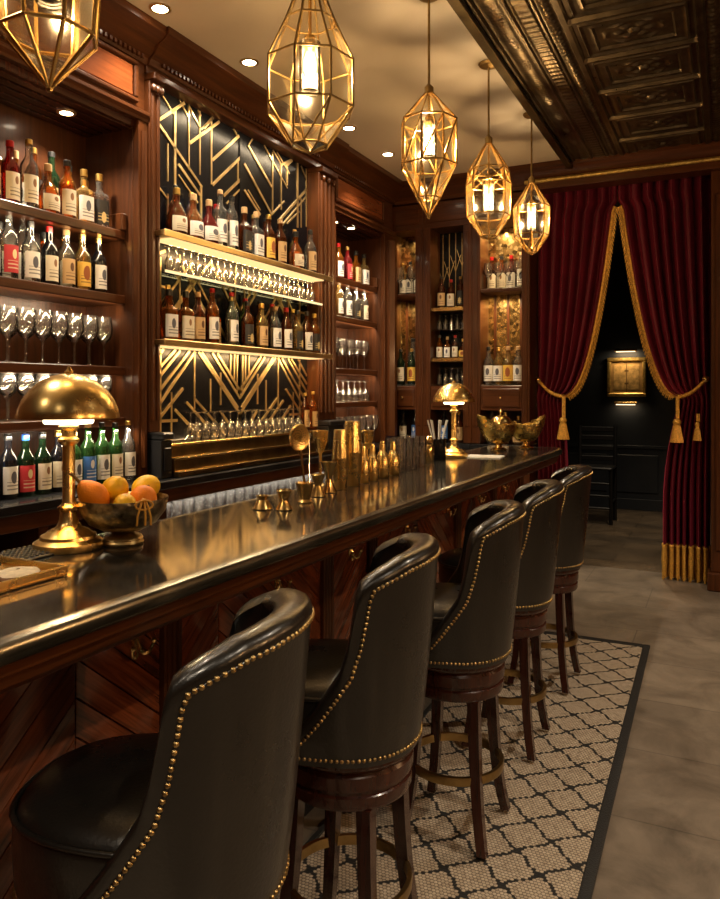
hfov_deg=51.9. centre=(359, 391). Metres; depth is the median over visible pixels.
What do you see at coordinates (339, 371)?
shelf
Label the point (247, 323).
bottle
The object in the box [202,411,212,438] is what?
goblet
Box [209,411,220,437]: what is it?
goblet
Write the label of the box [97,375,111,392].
wine glass
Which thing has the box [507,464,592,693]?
bar stool
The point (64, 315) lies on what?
wine glass
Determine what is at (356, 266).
bottle
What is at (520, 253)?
bottle
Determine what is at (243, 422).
goblet
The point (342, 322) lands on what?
shelf
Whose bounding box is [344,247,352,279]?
bottle
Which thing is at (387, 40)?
ceiling
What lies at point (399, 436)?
glass
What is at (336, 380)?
goblet
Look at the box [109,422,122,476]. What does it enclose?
bottle
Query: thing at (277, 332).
bottle
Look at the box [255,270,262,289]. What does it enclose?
champagne flute
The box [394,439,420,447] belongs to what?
countertop
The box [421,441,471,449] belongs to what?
countertop
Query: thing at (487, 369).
bottle
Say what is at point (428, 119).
socket
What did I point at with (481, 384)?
glass shelf
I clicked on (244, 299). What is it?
bottle
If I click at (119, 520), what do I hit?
fruit bowl
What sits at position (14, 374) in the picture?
wine glass
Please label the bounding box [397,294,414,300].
shelf
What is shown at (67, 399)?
table lamp
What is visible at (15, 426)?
shelf
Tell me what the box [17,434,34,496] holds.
bottle
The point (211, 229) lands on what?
bottle
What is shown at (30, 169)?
bottle
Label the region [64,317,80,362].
wine glass
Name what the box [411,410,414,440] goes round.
bottle
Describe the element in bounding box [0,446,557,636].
countertop
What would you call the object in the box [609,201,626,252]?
ceiling
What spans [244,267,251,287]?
champagne flute
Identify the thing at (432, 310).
shelf
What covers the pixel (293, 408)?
goblet
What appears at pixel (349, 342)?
wine glass
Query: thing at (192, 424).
goblet
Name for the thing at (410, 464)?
glass
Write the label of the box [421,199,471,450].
display cabinet
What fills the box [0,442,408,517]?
countertop
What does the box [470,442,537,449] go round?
countertop
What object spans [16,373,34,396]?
wine glass
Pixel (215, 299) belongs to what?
bottle
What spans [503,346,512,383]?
bottle
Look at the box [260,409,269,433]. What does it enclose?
goblet
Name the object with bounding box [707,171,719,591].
trim
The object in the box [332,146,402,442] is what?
bar cabinet
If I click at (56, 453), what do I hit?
bottle
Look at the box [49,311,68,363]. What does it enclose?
wine glass
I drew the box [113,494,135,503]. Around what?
lemon
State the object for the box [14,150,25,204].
bottle
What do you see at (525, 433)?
bowl
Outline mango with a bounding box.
[69,472,109,503]
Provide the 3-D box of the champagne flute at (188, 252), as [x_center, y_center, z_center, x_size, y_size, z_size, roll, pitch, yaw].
[-0.952,-0.718,4.168,0.048,0.145,0.048,0,0,26]
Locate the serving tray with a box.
[0,556,67,593]
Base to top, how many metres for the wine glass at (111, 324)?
0.250 m
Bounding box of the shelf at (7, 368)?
[0,362,124,375]
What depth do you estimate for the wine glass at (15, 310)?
3.27 m
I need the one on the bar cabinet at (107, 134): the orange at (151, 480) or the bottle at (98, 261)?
the bottle at (98, 261)
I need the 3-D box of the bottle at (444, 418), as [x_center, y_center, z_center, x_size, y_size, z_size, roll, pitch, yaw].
[0.760,0.295,6.684,0.075,0.308,0.076,0,0,23]
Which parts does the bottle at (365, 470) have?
lid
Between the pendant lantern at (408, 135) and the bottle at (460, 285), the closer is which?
the pendant lantern at (408, 135)
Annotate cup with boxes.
[295,481,313,503]
[433,438,445,460]
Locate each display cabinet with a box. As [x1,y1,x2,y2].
[144,26,348,478]
[392,204,422,464]
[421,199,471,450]
[470,192,537,484]
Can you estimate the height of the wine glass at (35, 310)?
0.250 m
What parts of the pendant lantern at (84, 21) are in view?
glass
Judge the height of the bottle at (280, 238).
0.311 m
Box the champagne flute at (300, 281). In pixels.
[300,281,305,299]
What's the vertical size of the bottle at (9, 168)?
0.290 m
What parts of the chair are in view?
post, seat, leg, post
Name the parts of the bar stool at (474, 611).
leg, leg, seat, backrest, leg, nailhead trim, leg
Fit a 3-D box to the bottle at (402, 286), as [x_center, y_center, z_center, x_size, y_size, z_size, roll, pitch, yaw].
[0.403,-1.048,6.917,0.076,0.314,0.078,0,0,33]
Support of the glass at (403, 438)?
on the bar counter at (91, 653)
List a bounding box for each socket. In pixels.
[304,0,315,50]
[425,95,432,125]
[485,144,491,185]
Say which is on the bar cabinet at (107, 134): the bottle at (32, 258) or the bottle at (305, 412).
the bottle at (32, 258)
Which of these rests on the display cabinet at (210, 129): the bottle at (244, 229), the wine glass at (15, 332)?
the bottle at (244, 229)
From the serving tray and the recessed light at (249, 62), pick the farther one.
the recessed light at (249, 62)
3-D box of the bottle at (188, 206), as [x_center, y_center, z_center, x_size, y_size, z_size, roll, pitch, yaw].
[-0.964,-0.994,4.236,0.067,0.296,0.066,0,0,21]
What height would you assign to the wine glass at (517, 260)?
0.230 m
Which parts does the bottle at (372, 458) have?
lid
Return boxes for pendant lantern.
[0,0,100,92]
[267,0,353,154]
[401,0,457,218]
[465,59,511,240]
[512,111,550,255]
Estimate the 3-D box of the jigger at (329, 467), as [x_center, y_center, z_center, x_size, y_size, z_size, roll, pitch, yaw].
[-0.123,0.338,2.944,0.072,0.122,0.072,0,0,26]
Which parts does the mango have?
stem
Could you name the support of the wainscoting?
attached to the wall at (649, 422)
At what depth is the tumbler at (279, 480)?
4.95 m
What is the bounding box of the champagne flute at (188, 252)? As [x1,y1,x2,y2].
[188,252,194,275]
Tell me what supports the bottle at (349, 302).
on the bar cabinet at (366, 193)
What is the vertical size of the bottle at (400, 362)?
0.326 m
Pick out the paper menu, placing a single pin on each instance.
(470, 455)
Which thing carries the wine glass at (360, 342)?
on the bar cabinet at (366, 193)
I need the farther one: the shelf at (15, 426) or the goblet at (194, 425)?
the goblet at (194, 425)
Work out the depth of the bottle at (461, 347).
6.58 m
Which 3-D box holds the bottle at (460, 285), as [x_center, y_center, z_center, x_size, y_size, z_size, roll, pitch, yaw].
[0.899,-0.892,6.616,0.063,0.282,0.064,0,0,27]
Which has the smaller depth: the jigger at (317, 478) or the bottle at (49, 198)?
the jigger at (317, 478)
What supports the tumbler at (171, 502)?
on the countertop at (23, 520)
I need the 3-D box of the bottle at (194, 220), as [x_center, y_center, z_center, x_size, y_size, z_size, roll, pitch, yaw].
[-0.932,-0.977,4.142,0.116,0.262,0.114,0,0,26]
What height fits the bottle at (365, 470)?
0.160 m
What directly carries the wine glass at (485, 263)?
on the display cabinet at (501, 317)
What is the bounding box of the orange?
[130,485,156,501]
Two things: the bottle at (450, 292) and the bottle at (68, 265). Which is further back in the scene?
the bottle at (450, 292)
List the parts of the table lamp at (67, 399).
lamp shade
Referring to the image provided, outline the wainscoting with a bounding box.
[567,443,710,514]
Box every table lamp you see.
[15,366,119,554]
[433,380,474,457]
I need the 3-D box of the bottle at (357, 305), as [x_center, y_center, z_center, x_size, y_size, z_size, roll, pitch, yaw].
[-0.035,-0.755,6.338,0.081,0.289,0.080,0,0,26]
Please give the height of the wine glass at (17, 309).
0.250 m
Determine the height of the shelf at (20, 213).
0.045 m
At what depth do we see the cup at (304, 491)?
2.65 m
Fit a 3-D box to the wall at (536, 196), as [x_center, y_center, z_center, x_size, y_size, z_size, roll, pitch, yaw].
[2.625,-0.225,5.897,5.720,3.450,0.300,0,0,26]
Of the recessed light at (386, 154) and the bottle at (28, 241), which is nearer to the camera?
the bottle at (28, 241)
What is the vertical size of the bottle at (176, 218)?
0.262 m
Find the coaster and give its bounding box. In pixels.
[0,566,40,581]
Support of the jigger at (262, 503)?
on the bar counter at (91, 653)
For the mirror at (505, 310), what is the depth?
6.56 m
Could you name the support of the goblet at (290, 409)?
on the display cabinet at (210, 129)
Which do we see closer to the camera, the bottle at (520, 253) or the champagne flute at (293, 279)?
the champagne flute at (293, 279)
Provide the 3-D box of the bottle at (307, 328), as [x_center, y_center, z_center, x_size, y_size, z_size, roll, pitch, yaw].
[-0.379,-0.424,5.263,0.083,0.296,0.082,0,0,31]
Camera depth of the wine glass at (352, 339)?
6.23 m
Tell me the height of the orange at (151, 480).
0.068 m
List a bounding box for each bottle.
[0,140,19,202]
[0,216,18,277]
[0,221,10,276]
[0,433,17,498]
[13,226,31,280]
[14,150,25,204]
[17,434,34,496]
[19,138,38,207]
[21,221,39,281]
[25,147,41,206]
[34,232,45,280]
[34,432,51,493]
[38,163,59,213]
[40,226,58,284]
[42,151,59,190]
[50,430,61,491]
[58,160,75,217]
[58,229,74,287]
[58,236,72,286]
[71,166,77,218]
[75,233,90,289]
[75,430,81,488]
[76,169,93,222]
[76,247,87,289]
[78,180,96,223]
[80,424,95,480]
[91,237,106,292]
[94,173,108,226]
[95,422,109,483]
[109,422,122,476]
[121,421,135,480]
[160,289,177,339]
[161,285,173,307]
[166,187,187,234]
[168,185,181,210]
[178,291,194,340]
[185,192,196,213]
[186,193,203,238]
[192,292,204,341]
[202,199,218,243]
[205,288,218,343]
[213,189,227,245]
[213,204,222,244]
[215,299,220,343]
[223,209,234,248]
[225,292,238,344]
[227,196,237,249]
[227,297,236,344]
[238,207,251,253]
[239,298,247,345]
[241,301,253,346]
[251,215,258,255]
[252,211,263,256]
[254,301,265,347]
[255,303,267,347]
[260,218,265,256]
[262,214,274,259]
[267,304,277,348]
[269,306,281,349]
[275,219,286,263]
[281,307,291,350]
[287,231,303,268]
[290,309,297,350]
[292,310,302,351]
[301,311,312,351]
[301,393,309,430]
[304,230,315,271]
[309,391,317,429]
[311,314,319,352]
[336,243,343,277]
[336,285,343,315]
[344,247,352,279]
[344,290,351,317]
[352,251,360,282]
[352,290,360,319]
[360,292,368,320]
[361,254,368,284]
[397,349,404,383]
[399,263,405,294]
[399,411,406,440]
[406,262,413,293]
[407,338,414,362]
[407,349,414,383]
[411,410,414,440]
[436,335,442,357]
[437,276,445,307]
[440,410,447,441]
[444,337,450,357]
[447,279,454,306]
[452,335,457,357]
[457,276,462,306]
[457,411,462,441]
[459,339,462,357]
[483,347,493,383]
[487,257,496,288]
[493,347,502,383]
[497,256,505,287]
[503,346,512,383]
[506,255,515,287]
[513,346,521,383]
[513,416,520,443]
[517,252,521,286]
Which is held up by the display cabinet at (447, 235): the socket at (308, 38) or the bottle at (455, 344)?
the bottle at (455, 344)
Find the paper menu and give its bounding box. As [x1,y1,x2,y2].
[466,454,503,458]
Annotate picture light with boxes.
[614,348,636,352]
[614,402,636,404]
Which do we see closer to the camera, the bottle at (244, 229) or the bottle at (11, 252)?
the bottle at (11, 252)
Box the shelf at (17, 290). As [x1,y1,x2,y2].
[0,276,124,306]
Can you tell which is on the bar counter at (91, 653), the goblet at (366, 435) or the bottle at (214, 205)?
the goblet at (366, 435)
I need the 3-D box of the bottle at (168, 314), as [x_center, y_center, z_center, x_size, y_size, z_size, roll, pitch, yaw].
[-1.022,-0.413,3.963,0.075,0.275,0.076,0,0,34]
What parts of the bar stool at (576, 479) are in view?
leg, leg, backrest, leg, nailhead trim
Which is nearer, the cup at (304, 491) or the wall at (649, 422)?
the cup at (304, 491)
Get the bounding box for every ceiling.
[127,0,719,180]
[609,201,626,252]
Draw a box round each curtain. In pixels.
[535,186,617,479]
[616,175,710,583]
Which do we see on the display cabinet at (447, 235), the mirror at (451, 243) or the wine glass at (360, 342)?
the mirror at (451, 243)
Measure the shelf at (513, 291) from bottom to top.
0.030 m
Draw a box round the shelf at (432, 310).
[431,309,462,312]
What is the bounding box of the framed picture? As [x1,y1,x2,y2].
[607,357,646,396]
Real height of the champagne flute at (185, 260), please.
0.145 m
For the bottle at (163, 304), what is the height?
0.311 m
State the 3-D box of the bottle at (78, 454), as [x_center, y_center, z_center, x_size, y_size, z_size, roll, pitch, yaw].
[-1.332,0.312,3.442,0.077,0.274,0.075,0,0,24]
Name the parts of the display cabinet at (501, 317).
drawer, panel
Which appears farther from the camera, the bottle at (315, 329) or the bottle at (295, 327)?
the bottle at (315, 329)
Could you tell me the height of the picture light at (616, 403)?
0.044 m
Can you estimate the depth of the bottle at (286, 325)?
4.98 m
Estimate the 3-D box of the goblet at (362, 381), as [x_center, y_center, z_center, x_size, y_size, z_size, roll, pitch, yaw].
[0.045,-0.009,6.500,0.076,0.176,0.076,0,0,26]
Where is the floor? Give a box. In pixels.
[302,509,719,898]
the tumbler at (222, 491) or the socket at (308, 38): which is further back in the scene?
the tumbler at (222, 491)
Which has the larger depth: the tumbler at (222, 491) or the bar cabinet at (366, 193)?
the bar cabinet at (366, 193)
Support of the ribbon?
attached to the fruit bowl at (119, 520)
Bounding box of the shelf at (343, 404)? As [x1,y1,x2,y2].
[336,401,376,407]
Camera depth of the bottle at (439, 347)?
6.68 m
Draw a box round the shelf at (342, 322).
[336,315,376,328]
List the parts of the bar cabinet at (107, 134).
panel, frieze panel, panel frame, moulding, cornice, dentil moulding, panel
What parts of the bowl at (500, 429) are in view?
lid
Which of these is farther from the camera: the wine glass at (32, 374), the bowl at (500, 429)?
the bowl at (500, 429)
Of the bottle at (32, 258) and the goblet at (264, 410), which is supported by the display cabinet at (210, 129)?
the goblet at (264, 410)
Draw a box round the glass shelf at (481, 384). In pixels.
[481,384,519,385]
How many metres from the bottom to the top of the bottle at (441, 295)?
0.294 m
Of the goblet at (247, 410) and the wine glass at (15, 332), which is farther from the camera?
the goblet at (247, 410)
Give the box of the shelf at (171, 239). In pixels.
[155,229,326,281]
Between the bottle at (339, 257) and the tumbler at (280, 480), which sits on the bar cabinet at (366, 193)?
the bottle at (339, 257)
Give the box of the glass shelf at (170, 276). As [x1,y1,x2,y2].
[160,270,317,305]
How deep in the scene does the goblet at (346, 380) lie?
6.11 m
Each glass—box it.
[0,305,17,361]
[0,308,18,360]
[0,373,16,419]
[0,373,16,420]
[14,307,35,362]
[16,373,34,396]
[18,310,35,340]
[32,309,52,363]
[34,312,50,361]
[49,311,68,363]
[51,315,66,362]
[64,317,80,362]
[65,313,83,364]
[79,318,95,364]
[80,315,98,365]
[95,317,112,365]
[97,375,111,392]
[337,338,347,368]
[341,341,351,356]
[345,339,354,368]
[348,342,357,357]
[352,340,362,356]
[359,342,368,369]
[363,415,372,429]
[369,415,378,442]
[395,438,406,470]
[399,436,410,465]
[402,438,413,468]
[409,437,419,466]
[415,436,425,465]
[484,263,492,277]
[493,262,502,287]
[503,261,512,287]
[513,260,521,285]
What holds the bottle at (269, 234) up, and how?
on the display cabinet at (210, 129)
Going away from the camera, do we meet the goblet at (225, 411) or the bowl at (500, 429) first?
the goblet at (225, 411)
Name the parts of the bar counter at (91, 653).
chevron panel, chevron panel, chevron panel, chevron panel, chevron panel, chevron panel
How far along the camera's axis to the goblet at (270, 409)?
4.96 m
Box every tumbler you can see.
[170,502,171,517]
[171,500,183,516]
[193,496,205,509]
[212,491,223,507]
[224,490,235,504]
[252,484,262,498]
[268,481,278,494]
[271,480,280,494]
[276,480,286,493]
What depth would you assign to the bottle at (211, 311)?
4.26 m
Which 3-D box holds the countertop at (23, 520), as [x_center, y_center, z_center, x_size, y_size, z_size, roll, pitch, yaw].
[-0.900,0.975,4.544,0.560,1.050,4.950,0,0,26]
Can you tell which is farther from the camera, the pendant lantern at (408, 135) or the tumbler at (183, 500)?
the tumbler at (183, 500)
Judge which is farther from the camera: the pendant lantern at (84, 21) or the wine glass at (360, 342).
the wine glass at (360, 342)
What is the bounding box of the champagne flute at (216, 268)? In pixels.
[215,259,221,281]
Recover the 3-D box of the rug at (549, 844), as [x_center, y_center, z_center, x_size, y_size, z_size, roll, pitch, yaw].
[0.225,1.493,2.259,0.893,0.012,5.050,0,0,25]
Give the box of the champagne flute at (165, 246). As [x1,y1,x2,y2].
[164,246,173,270]
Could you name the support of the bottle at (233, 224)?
on the display cabinet at (210, 129)
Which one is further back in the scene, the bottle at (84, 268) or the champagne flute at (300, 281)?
the champagne flute at (300, 281)
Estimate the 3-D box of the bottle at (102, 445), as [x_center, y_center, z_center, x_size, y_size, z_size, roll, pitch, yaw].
[-1.255,0.298,3.598,0.075,0.303,0.074,0,0,34]
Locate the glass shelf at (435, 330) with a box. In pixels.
[434,329,462,331]
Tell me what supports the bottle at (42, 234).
on the bar cabinet at (107, 134)
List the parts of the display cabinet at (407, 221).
drawer, panel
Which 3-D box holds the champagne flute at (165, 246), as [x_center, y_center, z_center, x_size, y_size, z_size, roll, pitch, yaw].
[-1.033,-0.718,4.003,0.048,0.145,0.048,0,0,26]
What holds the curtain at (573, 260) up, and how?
hanging from the curtain rod
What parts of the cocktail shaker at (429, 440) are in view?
lid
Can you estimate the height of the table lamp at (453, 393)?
0.475 m
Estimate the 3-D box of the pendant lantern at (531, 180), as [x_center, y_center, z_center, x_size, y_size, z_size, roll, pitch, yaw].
[1.153,-1.393,4.974,0.237,0.953,0.236,0,0,-8]
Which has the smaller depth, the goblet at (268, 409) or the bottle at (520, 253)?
the goblet at (268, 409)
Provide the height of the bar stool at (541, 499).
1.100 m
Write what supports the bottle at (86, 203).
on the bar cabinet at (107, 134)
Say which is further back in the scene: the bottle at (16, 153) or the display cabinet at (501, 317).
the display cabinet at (501, 317)
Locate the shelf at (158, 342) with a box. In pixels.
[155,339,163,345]
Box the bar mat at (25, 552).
[0,545,53,563]
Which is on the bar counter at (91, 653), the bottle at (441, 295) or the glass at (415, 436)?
the glass at (415, 436)
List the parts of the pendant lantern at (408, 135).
rod, bulb, glass, frame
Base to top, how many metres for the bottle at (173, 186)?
0.302 m
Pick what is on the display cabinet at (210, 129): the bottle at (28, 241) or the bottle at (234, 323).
the bottle at (234, 323)
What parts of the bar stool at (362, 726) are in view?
leg, seat, leg, leg, backrest, nailhead trim, leg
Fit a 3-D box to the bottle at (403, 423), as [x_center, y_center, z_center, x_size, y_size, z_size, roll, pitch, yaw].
[0.402,0.312,6.862,0.075,0.273,0.077,0,0,25]
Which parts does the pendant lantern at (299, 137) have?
glass, bulb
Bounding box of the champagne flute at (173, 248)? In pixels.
[173,248,180,272]
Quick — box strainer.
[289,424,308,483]
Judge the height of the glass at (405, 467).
0.160 m
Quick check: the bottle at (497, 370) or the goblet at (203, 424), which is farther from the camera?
the bottle at (497, 370)
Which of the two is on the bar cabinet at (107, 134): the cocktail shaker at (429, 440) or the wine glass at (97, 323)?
the wine glass at (97, 323)
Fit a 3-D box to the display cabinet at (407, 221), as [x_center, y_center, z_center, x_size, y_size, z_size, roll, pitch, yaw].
[0.467,-0.095,6.830,0.335,3.190,0.340,0,0,26]
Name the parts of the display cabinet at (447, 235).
drawer, panel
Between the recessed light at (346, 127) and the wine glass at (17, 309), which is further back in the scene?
the recessed light at (346, 127)
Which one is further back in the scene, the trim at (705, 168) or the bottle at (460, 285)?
the bottle at (460, 285)
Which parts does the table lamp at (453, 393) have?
lamp shade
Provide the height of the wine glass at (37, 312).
0.250 m
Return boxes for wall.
[392,190,537,206]
[565,251,710,502]
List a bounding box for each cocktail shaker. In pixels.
[332,429,348,489]
[344,421,362,485]
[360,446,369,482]
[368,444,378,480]
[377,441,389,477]
[388,441,399,474]
[423,436,433,461]
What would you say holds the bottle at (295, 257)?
on the display cabinet at (210, 129)
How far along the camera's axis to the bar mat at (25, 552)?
1.79 m
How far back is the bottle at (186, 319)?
4.06 m
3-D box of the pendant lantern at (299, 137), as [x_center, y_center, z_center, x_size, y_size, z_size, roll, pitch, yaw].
[-0.168,-1.331,2.481,0.286,1.076,0.285,0,0,-8]
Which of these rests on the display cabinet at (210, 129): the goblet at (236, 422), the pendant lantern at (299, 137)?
the goblet at (236, 422)
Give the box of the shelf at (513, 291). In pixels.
[481,287,521,295]
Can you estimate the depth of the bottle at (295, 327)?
5.21 m
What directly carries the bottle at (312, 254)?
on the display cabinet at (210, 129)
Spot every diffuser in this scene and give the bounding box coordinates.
[43,419,93,424]
[444,402,463,403]
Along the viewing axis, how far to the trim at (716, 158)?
5.79 m
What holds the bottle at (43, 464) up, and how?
on the countertop at (23, 520)
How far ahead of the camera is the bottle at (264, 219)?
4.90 m
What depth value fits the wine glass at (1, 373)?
3.38 m
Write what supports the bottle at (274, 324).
on the display cabinet at (210, 129)
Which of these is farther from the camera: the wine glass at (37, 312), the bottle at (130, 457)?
the bottle at (130, 457)
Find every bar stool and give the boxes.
[9,588,314,898]
[280,533,440,898]
[409,500,525,858]
[438,479,564,760]
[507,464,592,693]
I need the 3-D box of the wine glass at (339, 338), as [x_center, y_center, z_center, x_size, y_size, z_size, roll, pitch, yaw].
[-0.144,-0.316,6.119,0.088,0.250,0.088,0,0,26]
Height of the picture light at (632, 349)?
0.044 m
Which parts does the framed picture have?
panel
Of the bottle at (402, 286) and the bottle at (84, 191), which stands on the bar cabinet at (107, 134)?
the bottle at (84, 191)
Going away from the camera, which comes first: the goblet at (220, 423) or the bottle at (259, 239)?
the goblet at (220, 423)
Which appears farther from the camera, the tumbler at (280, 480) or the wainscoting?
the wainscoting
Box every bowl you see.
[76,491,168,546]
[476,409,516,450]
[513,414,545,448]
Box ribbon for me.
[134,498,153,525]
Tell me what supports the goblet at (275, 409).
on the display cabinet at (210, 129)
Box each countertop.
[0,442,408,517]
[0,442,408,552]
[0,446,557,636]
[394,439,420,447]
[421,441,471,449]
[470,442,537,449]
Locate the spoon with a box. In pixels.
[309,433,310,482]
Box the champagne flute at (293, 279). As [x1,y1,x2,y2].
[291,279,296,297]
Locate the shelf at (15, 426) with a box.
[0,417,124,432]
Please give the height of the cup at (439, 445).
0.125 m
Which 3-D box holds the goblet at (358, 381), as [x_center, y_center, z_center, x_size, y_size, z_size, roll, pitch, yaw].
[-0.002,-0.009,6.406,0.076,0.176,0.076,0,0,26]
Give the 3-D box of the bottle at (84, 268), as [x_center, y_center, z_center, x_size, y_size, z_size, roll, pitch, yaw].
[-1.376,-0.641,3.669,0.080,0.285,0.078,0,0,35]
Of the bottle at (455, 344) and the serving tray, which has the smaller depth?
the serving tray
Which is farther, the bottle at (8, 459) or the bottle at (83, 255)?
the bottle at (83, 255)
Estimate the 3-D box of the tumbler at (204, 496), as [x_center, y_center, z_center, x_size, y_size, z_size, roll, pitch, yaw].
[-0.907,0.664,4.190,0.071,0.150,0.071,0,0,26]
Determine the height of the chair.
1.102 m
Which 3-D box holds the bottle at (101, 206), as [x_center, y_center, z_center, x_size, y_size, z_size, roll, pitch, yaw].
[-1.327,-0.970,3.768,0.076,0.279,0.077,0,0,34]
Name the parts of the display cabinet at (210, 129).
panel, dentil moulding, cornice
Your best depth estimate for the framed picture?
9.44 m
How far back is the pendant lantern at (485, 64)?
4.20 m
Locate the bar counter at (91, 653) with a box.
[0,445,562,898]
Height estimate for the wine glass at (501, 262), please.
0.230 m
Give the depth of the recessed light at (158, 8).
3.60 m
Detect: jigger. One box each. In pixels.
[252,494,272,509]
[276,489,292,510]
[311,473,325,496]
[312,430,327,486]
[320,461,337,492]
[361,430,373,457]
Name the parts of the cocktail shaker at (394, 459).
lid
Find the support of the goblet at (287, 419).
on the display cabinet at (210, 129)
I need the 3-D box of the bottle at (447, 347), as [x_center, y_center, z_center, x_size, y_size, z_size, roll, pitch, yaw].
[0.788,-0.400,6.671,0.054,0.198,0.054,0,0,24]
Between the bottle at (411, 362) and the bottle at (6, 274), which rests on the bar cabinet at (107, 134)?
the bottle at (6, 274)
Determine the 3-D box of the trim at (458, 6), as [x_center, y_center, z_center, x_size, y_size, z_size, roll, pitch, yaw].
[-0.134,-1.837,2.269,0.050,0.075,8.350,0,0,26]
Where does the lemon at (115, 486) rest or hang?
in the fruit bowl at (119, 520)
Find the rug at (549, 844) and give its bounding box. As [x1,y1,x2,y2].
[276,631,649,898]
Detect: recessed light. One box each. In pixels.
[56,109,75,116]
[149,2,171,14]
[240,58,258,66]
[342,125,356,130]
[381,152,394,156]
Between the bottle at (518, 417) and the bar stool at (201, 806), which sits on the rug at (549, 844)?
the bar stool at (201, 806)
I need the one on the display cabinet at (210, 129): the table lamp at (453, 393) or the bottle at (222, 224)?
the bottle at (222, 224)
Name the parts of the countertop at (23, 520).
panel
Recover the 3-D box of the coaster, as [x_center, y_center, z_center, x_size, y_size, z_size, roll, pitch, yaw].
[-0.724,0.384,1.569,0.098,0.018,0.099,0,0,26]
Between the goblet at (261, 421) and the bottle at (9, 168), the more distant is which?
the goblet at (261, 421)
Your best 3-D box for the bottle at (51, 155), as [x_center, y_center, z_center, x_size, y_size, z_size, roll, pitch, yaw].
[-1.521,-1.006,3.647,0.087,0.352,0.086,0,0,31]
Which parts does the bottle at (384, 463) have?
lid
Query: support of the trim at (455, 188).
attached to the wall at (536, 196)
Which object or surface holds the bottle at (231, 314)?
on the display cabinet at (210, 129)
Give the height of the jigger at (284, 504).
0.068 m
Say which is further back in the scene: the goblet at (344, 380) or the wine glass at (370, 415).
the wine glass at (370, 415)
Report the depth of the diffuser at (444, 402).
4.50 m
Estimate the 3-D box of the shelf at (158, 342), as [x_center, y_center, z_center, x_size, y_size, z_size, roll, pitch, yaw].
[-0.691,-0.261,4.686,0.167,0.028,1.810,0,0,26]
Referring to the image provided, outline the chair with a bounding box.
[578,425,616,524]
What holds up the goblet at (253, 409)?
on the display cabinet at (210, 129)
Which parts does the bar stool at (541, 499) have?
seat, leg, leg, leg, backrest, leg, nailhead trim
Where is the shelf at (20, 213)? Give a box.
[0,198,124,244]
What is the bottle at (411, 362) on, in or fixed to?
on the display cabinet at (407, 221)
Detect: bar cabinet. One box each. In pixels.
[0,0,165,478]
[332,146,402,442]
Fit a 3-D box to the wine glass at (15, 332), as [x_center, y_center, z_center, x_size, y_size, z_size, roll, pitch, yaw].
[-1.618,-0.256,3.407,0.088,0.250,0.088,0,0,26]
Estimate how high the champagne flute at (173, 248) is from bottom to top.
0.145 m
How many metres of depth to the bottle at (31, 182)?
3.37 m
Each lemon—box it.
[102,476,128,503]
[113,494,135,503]
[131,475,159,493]
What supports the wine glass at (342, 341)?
on the bar cabinet at (366, 193)
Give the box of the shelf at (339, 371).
[336,368,376,375]
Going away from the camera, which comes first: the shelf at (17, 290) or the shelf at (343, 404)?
the shelf at (17, 290)
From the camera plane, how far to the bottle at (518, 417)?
6.37 m
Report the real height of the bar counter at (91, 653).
1.100 m
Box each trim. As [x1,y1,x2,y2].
[395,140,719,205]
[447,0,572,168]
[524,156,719,184]
[525,160,719,195]
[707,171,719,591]
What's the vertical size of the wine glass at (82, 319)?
0.250 m
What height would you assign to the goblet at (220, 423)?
0.160 m
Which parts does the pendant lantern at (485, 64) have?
rod, glass, frame, bulb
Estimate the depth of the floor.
3.43 m
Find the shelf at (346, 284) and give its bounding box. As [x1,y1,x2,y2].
[336,276,376,294]
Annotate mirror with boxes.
[401,236,414,385]
[440,232,462,385]
[489,226,521,384]
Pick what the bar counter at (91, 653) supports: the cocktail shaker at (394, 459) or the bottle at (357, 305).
the cocktail shaker at (394, 459)
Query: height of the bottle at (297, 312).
0.292 m
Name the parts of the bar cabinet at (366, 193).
panel, panel frame, frieze panel, panel, dentil moulding, moulding, cornice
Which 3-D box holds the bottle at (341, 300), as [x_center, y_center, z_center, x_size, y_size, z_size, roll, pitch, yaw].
[-0.173,-0.770,6.058,0.079,0.318,0.077,0,0,22]
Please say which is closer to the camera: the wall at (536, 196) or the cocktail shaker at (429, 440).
the cocktail shaker at (429, 440)
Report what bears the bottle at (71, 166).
on the bar cabinet at (107, 134)
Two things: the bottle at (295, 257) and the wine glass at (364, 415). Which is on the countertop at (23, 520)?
the wine glass at (364, 415)
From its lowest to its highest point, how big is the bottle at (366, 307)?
0.289 m
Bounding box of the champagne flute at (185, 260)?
[179,249,187,273]
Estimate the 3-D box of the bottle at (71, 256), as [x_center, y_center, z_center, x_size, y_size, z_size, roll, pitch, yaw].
[-1.486,-0.658,3.718,0.079,0.318,0.077,0,0,30]
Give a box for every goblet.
[184,412,196,439]
[190,412,202,440]
[193,412,204,438]
[199,412,210,439]
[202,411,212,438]
[208,412,219,438]
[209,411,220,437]
[216,411,227,438]
[224,411,235,437]
[232,411,243,436]
[240,410,250,435]
[247,410,257,435]
[253,409,263,433]
[254,410,264,434]
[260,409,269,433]
[261,410,271,433]
[266,409,274,432]
[268,409,278,433]
[274,409,284,432]
[281,409,290,432]
[287,409,296,431]
[293,408,302,426]
[336,380,341,401]
[338,380,347,401]
[344,380,352,400]
[350,381,358,400]
[355,381,363,400]
[361,381,368,400]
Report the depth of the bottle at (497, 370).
6.39 m
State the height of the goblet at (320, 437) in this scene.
0.235 m
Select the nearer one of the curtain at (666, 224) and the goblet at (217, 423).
the goblet at (217, 423)

